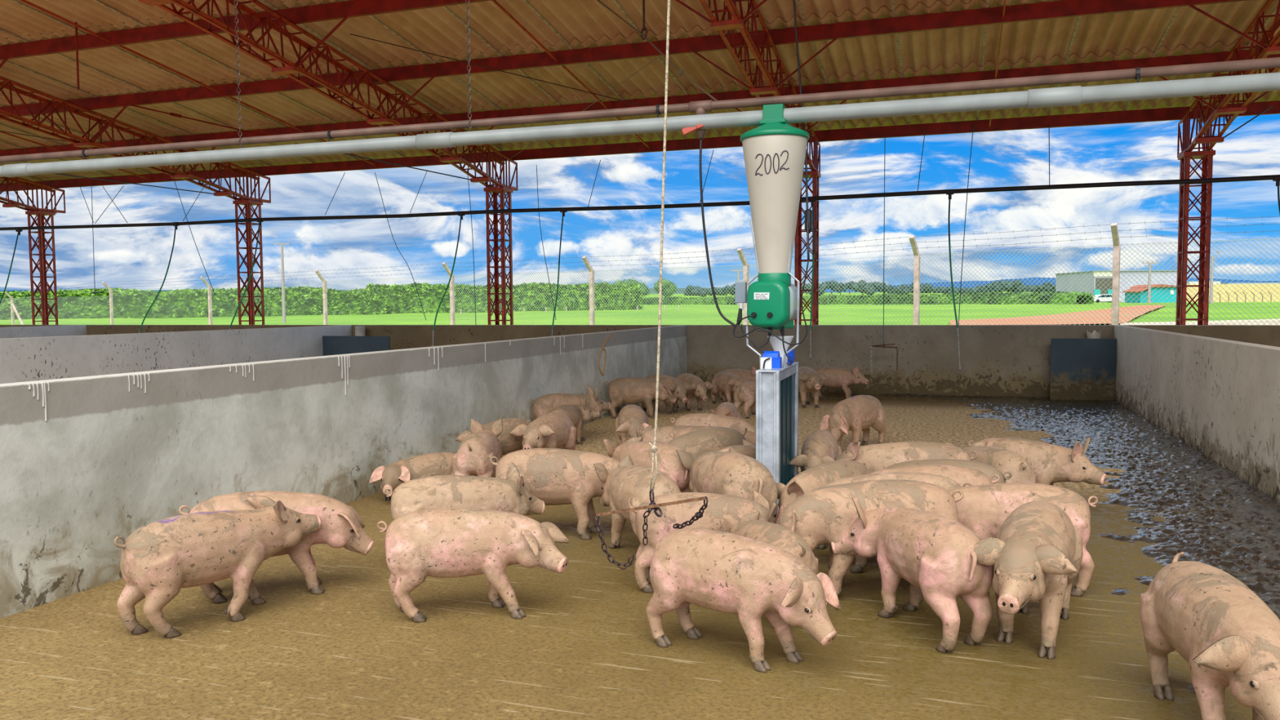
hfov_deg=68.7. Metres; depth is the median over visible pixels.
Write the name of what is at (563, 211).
hose
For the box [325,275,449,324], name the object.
netting
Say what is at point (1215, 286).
wall
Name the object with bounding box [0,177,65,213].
roof truss
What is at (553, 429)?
pig
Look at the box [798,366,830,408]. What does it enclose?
pig
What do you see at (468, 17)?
chain
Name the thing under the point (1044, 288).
tree
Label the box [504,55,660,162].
rod
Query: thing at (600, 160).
wire
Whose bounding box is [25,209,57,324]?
lattice column
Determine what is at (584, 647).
floor
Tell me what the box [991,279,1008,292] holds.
tree
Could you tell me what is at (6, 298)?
netting
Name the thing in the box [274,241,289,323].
utility pole
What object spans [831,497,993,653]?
pig
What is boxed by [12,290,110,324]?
netting
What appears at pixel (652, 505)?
toy
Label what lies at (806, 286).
tree
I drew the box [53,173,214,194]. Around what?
rod
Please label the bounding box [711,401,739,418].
pig
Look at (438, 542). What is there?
pig
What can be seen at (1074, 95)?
pipe
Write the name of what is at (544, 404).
pig
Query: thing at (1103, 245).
chain-link fence
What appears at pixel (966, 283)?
hills
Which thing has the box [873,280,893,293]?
tree
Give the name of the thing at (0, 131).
rod
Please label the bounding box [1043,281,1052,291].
tree
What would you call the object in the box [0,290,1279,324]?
ground
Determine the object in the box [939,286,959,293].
tree
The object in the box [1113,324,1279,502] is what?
wall
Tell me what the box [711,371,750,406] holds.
pig
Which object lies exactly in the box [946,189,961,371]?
hose
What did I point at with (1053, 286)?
tree
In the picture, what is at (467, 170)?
wire
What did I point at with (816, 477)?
pig
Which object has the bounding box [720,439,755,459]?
pig
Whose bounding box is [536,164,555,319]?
wire
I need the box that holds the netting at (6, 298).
[0,297,11,323]
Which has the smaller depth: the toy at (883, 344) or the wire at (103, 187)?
the toy at (883, 344)
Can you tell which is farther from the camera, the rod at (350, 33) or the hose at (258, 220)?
the hose at (258, 220)
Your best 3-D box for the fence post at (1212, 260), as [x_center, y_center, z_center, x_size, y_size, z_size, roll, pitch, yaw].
[67.356,-9.296,109.817,1.126,6.869,0.578,1,4,18]
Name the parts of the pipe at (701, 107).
valve handle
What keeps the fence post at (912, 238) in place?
on the ground
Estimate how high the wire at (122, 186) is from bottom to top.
0.995 m
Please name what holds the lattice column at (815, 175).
on the floor
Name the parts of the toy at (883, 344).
dangling chain, dangling chain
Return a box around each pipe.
[0,57,1279,162]
[0,71,1279,177]
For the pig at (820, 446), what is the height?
0.524 m
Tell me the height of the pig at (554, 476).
0.606 m
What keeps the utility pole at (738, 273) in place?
on the ground
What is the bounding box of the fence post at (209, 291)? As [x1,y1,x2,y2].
[200,276,213,324]
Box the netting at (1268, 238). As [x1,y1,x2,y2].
[1118,237,1279,324]
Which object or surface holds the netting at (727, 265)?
attached to the fence post at (591, 272)
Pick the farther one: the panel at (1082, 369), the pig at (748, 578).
the panel at (1082, 369)
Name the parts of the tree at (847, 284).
crown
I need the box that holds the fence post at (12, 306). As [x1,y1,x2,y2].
[4,290,23,324]
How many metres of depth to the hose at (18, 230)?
22.17 m
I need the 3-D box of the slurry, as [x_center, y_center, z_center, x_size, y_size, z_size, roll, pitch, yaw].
[3.740,0.988,9.492,3.740,0.066,13.024,1,4,18]
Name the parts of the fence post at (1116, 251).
angled arm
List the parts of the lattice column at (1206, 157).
cap plate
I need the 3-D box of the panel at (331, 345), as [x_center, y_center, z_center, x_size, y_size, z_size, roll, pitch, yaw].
[-5.579,0.032,18.436,1.534,1.006,0.030,1,4,18]
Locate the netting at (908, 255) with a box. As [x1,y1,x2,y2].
[747,254,913,324]
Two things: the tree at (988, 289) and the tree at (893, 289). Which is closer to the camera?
the tree at (988, 289)
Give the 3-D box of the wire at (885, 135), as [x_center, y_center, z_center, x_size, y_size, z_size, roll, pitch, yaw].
[4.227,-2.134,16.225,0.015,3.693,1.465,0,4,14]
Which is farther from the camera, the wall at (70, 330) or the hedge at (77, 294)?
the hedge at (77, 294)
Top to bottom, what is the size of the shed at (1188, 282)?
5.390 m
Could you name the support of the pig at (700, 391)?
on the floor
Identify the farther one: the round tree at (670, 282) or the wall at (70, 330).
the round tree at (670, 282)
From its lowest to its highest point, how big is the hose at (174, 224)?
2.505 m
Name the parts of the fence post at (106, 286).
angled arm, post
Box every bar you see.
[0,131,151,180]
[19,0,377,166]
[75,22,79,89]
[491,0,650,149]
[988,0,1006,128]
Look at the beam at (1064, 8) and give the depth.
13.39 m
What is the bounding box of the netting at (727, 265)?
[593,265,742,324]
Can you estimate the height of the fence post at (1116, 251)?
3.055 m
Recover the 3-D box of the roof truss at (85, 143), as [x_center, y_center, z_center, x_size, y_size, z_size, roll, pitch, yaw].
[-10.660,-4.359,15.049,2.015,2.364,13.259,1,4,18]
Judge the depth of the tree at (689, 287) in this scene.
557.76 m
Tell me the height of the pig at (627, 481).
0.574 m
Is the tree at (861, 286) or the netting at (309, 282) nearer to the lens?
the netting at (309, 282)
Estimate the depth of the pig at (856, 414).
9.97 m
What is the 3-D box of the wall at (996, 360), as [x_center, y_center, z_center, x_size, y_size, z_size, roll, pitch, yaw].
[0.816,-0.023,17.382,43.620,1.250,0.150,1,4,18]
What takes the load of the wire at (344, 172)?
hanging from the beam at (1255, 108)
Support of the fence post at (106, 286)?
on the ground
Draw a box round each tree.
[602,277,650,297]
[653,278,677,297]
[683,284,700,295]
[693,287,715,297]
[713,286,726,295]
[721,285,732,295]
[728,284,734,295]
[801,282,811,294]
[807,281,828,295]
[824,280,838,293]
[835,282,846,295]
[844,280,853,293]
[850,280,875,294]
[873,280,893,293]
[886,285,897,293]
[894,284,910,294]
[909,282,927,293]
[923,282,937,293]
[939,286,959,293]
[959,287,977,293]
[975,284,993,292]
[981,283,1000,293]
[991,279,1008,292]
[1003,279,1024,293]
[1023,284,1037,292]
[1030,284,1047,292]
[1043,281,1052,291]
[1050,283,1055,292]
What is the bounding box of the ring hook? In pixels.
[640,0,647,39]
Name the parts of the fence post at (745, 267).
angled arm, post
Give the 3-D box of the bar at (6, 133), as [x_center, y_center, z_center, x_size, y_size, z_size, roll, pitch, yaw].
[-13.609,-4.755,15.979,0.022,1.785,13.004,1,4,18]
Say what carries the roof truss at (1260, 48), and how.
on the lattice column at (1206, 157)
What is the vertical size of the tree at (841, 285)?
10.348 m
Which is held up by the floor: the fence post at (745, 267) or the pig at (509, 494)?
the pig at (509, 494)
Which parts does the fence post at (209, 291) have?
angled arm, post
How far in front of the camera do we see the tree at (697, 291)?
478.13 m
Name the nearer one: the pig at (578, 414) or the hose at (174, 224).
the pig at (578, 414)
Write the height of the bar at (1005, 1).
1.785 m
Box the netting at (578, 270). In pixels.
[453,270,589,324]
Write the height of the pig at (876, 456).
0.602 m
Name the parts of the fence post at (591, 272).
angled arm, post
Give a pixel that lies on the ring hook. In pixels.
(644, 28)
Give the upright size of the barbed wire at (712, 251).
0.705 m
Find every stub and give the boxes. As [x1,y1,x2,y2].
[355,325,364,336]
[1086,329,1100,338]
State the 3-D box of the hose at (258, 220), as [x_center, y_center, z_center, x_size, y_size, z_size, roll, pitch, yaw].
[-8.443,-1.767,20.045,0.924,2.506,0.101,0,4,13]
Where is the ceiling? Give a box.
[0,0,1279,183]
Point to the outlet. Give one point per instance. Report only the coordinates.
(772, 113)
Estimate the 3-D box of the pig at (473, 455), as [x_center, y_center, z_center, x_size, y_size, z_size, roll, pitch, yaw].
[-1.331,0.831,7.942,0.337,0.608,0.998,0,3,3]
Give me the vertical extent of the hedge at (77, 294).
3.251 m
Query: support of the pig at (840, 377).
on the floor
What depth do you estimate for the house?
140.00 m
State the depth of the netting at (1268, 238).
20.00 m
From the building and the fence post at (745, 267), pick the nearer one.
the fence post at (745, 267)
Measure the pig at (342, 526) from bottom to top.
0.573 m
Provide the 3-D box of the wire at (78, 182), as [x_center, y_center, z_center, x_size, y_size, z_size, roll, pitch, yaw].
[-13.065,-3.729,22.093,0.012,1.123,2.004,-3,4,-38]
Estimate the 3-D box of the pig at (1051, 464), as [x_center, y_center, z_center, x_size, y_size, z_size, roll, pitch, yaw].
[2.975,0.861,7.091,1.007,0.588,0.344,3,5,41]
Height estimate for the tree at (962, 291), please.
8.278 m
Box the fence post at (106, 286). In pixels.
[102,281,113,324]
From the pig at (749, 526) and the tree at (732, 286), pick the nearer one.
the pig at (749, 526)
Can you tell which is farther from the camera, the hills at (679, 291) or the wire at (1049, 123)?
the hills at (679, 291)
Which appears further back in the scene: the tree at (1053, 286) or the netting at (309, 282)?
the tree at (1053, 286)
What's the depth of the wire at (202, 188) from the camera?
20.99 m
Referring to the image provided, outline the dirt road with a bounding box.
[950,304,1164,324]
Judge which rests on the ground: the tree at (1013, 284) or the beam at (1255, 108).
the tree at (1013, 284)
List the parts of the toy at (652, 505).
dangling chain, dangling chain, chain, dangling chain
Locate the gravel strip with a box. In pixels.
[1120,318,1279,324]
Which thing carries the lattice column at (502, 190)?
on the floor
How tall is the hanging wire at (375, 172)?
3.158 m
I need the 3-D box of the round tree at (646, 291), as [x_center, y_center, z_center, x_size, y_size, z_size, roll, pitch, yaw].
[-4.095,-18.745,260.019,13.706,8.197,9.147,1,4,18]
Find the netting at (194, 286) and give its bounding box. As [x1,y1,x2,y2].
[111,286,208,324]
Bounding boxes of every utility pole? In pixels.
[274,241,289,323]
[730,268,742,305]
[1142,261,1157,302]
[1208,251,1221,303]
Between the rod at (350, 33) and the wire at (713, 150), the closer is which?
the rod at (350, 33)
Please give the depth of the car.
149.10 m
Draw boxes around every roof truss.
[0,58,271,203]
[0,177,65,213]
[138,0,517,191]
[675,0,847,173]
[1158,0,1279,157]
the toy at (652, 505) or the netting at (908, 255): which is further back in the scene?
the netting at (908, 255)
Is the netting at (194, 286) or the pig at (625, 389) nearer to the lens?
the pig at (625, 389)
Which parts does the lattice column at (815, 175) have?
cap plate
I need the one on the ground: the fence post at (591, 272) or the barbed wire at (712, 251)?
the fence post at (591, 272)
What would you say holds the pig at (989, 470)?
on the floor
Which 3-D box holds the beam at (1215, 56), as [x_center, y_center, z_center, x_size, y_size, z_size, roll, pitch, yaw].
[-3.937,-4.372,17.205,42.776,0.200,0.064,1,4,18]
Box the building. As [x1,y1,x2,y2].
[1054,270,1188,302]
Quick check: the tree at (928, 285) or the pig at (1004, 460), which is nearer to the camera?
the pig at (1004, 460)
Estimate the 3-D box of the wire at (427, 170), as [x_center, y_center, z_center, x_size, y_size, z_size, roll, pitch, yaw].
[-4.541,-3.474,19.259,0.013,1.016,1.134,0,3,6]
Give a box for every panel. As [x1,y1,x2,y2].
[322,335,390,355]
[1049,338,1116,400]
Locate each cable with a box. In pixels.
[0,174,1279,230]
[793,0,812,260]
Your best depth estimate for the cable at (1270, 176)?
16.88 m
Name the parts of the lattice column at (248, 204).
cap plate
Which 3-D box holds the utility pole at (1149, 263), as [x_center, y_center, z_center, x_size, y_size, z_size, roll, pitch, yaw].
[73.297,-10.729,134.849,2.101,7.046,0.835,1,4,18]
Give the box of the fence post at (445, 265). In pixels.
[441,262,455,324]
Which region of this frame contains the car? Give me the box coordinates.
[1093,293,1119,302]
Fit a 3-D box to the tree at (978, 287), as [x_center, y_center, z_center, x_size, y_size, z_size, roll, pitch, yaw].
[203.553,-39.954,560.254,15.774,10.370,10.320,1,4,18]
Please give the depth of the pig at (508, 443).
8.71 m
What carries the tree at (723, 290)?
on the ground
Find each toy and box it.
[594,488,707,569]
[870,343,897,374]
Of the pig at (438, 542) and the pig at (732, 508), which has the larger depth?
the pig at (732, 508)
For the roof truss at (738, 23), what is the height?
2.364 m
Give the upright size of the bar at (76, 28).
1.428 m
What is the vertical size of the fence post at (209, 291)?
2.688 m
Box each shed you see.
[1186,281,1220,284]
[1220,282,1279,284]
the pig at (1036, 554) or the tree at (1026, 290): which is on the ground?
the tree at (1026, 290)
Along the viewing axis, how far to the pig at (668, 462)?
6.79 m
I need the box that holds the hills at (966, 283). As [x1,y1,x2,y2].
[0,277,1279,293]
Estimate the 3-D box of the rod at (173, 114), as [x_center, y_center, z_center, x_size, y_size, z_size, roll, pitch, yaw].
[-7.846,-4.319,17.071,2.566,0.327,0.055,-3,5,-42]
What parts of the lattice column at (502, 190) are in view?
cap plate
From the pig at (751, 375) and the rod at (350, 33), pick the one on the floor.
the pig at (751, 375)
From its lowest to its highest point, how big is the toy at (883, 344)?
0.535 m
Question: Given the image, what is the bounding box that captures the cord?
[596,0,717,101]
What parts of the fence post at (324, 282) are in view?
angled arm, post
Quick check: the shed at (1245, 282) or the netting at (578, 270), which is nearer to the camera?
the netting at (578, 270)
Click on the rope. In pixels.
(654, 447)
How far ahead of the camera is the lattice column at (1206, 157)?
14.98 m
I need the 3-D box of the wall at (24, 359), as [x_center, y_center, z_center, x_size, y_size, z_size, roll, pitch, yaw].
[-9.347,0.504,9.833,0.150,1.250,20.640,1,4,18]
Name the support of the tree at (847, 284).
on the ground
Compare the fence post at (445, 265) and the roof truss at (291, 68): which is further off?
the fence post at (445, 265)
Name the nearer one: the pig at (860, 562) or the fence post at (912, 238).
the pig at (860, 562)
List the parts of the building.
cream frame, roof trim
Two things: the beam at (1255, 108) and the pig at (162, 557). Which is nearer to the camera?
the pig at (162, 557)
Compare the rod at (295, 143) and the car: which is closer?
the rod at (295, 143)
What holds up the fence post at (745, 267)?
on the ground
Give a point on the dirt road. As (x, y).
(979, 322)
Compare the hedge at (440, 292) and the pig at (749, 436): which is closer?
the pig at (749, 436)
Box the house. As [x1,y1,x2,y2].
[1122,284,1176,302]
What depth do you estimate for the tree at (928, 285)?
478.60 m
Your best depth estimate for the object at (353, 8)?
13.26 m
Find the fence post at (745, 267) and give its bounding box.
[737,248,749,324]
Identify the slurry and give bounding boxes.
[878,393,1279,619]
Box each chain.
[234,0,242,147]
[466,0,471,131]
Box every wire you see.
[0,216,1274,292]
[4,230,1270,296]
[8,222,1273,293]
[78,182,93,222]
[91,186,95,295]
[94,186,123,223]
[102,186,127,222]
[174,182,215,295]
[182,187,203,221]
[324,172,345,214]
[374,172,426,319]
[409,169,427,213]
[466,169,475,321]
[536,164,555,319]
[587,160,600,206]
[699,150,713,202]
[883,135,885,343]
[917,130,925,191]
[958,124,973,324]
[1048,123,1049,184]
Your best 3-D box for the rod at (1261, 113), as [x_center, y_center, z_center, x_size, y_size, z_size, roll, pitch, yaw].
[9.097,-3.557,14.051,0.658,0.461,0.022,1,4,20]
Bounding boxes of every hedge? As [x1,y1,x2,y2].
[0,285,387,319]
[365,281,644,314]
[641,290,1094,305]
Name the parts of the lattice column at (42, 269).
cap plate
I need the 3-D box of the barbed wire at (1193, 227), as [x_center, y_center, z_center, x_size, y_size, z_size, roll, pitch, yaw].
[-13.817,-3.481,39.303,89.165,0.705,0.008,2,4,37]
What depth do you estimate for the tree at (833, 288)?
557.36 m
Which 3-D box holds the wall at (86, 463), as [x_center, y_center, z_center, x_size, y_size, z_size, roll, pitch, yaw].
[-2.469,0.592,7.538,0.164,1.250,20.640,1,4,18]
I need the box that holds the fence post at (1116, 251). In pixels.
[1111,222,1120,324]
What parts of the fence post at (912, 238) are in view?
angled arm, post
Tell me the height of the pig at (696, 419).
0.535 m
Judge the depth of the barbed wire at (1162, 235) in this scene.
26.66 m
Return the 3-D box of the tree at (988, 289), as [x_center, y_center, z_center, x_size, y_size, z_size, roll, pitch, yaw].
[179.707,-34.502,479.716,10.102,10.033,7.622,1,4,18]
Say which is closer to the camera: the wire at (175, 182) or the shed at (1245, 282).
the wire at (175, 182)
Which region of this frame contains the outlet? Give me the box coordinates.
[760,103,789,124]
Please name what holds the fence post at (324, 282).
on the ground
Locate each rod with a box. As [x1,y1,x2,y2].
[0,130,151,154]
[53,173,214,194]
[130,104,266,135]
[294,142,471,180]
[350,33,644,106]
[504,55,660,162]
[1222,105,1272,138]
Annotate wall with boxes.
[0,324,87,338]
[0,324,351,383]
[0,324,686,618]
[0,324,1279,397]
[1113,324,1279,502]
[1186,284,1279,302]
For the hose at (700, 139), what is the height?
1.470 m
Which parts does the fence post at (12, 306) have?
angled arm, post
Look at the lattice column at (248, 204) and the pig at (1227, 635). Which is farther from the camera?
the lattice column at (248, 204)
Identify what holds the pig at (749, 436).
on the floor
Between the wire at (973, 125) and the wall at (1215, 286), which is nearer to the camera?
the wire at (973, 125)
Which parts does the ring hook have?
rod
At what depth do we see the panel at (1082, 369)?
14.88 m
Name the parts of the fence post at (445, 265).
angled arm, post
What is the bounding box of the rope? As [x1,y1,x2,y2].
[648,0,670,491]
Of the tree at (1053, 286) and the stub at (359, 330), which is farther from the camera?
the tree at (1053, 286)
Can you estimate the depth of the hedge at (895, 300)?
143.74 m
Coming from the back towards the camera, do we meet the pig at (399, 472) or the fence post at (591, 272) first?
the fence post at (591, 272)
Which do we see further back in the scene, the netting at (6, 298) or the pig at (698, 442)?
the netting at (6, 298)
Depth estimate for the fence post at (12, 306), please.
59.08 m
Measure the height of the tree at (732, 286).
11.643 m
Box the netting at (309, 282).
[209,281,323,324]
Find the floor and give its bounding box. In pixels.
[0,390,1257,719]
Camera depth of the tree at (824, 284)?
477.78 m
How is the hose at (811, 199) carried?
hanging from the cable at (1270, 176)
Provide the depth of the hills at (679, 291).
900.05 m
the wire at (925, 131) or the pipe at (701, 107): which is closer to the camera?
the pipe at (701, 107)
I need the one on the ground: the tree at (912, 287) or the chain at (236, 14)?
the tree at (912, 287)
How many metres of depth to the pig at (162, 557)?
4.62 m
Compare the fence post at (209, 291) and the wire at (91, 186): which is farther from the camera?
the fence post at (209, 291)
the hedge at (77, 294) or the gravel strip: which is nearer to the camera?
the gravel strip
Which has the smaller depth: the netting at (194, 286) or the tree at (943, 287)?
the netting at (194, 286)
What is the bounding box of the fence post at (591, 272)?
[582,256,595,324]
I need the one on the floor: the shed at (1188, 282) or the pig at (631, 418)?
the pig at (631, 418)
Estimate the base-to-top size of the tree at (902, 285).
9.722 m
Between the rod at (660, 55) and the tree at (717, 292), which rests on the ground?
the tree at (717, 292)
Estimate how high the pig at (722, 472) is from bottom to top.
0.606 m
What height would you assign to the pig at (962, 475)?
0.551 m
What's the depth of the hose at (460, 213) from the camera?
18.46 m
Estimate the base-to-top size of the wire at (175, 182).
2.702 m
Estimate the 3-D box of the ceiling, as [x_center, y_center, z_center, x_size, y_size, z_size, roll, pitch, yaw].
[-5.297,-4.841,13.151,42.751,1.948,13.780,1,4,18]
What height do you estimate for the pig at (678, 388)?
0.551 m
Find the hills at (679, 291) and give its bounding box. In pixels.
[648,287,711,293]
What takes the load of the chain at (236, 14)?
attached to the pipe at (1074, 95)
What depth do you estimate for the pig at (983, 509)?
5.13 m
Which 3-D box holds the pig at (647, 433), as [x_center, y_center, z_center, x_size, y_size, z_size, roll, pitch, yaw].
[0.308,0.839,8.540,0.886,0.496,0.353,1,4,24]
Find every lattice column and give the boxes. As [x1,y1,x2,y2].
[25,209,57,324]
[232,199,264,324]
[483,186,513,324]
[794,169,821,324]
[1175,148,1215,324]
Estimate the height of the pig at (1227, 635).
0.573 m
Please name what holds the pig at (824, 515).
on the floor
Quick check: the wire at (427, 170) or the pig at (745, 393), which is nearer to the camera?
the pig at (745, 393)
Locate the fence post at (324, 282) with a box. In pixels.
[315,270,328,324]
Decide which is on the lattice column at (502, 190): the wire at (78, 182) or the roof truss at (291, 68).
the roof truss at (291, 68)
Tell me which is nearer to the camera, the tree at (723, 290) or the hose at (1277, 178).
the hose at (1277, 178)
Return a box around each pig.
[113,495,321,638]
[178,490,373,604]
[369,452,456,500]
[377,507,568,622]
[383,462,545,519]
[453,417,502,477]
[454,417,530,458]
[489,448,620,539]
[509,412,576,449]
[529,385,610,440]
[550,396,599,448]
[593,453,680,548]
[603,436,691,492]
[604,377,676,418]
[615,404,648,444]
[627,490,777,593]
[635,424,693,443]
[641,374,693,414]
[645,528,840,672]
[667,427,746,461]
[668,426,755,444]
[670,413,755,432]
[675,373,714,411]
[676,448,777,509]
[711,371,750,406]
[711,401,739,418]
[719,366,756,399]
[719,511,817,574]
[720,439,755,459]
[733,381,755,418]
[774,479,964,595]
[775,459,870,549]
[790,430,841,471]
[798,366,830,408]
[810,364,868,399]
[820,395,885,446]
[822,471,972,573]
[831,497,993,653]
[834,440,977,472]
[868,464,999,486]
[881,458,1012,483]
[945,440,1035,483]
[946,482,1097,596]
[968,436,1106,485]
[973,500,1083,659]
[1139,551,1279,719]
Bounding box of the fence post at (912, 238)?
[908,235,919,324]
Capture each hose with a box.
[0,228,22,303]
[138,222,178,333]
[229,217,262,329]
[431,211,465,346]
[551,207,567,336]
[699,137,735,326]
[808,196,816,359]
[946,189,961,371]
[1272,175,1279,213]

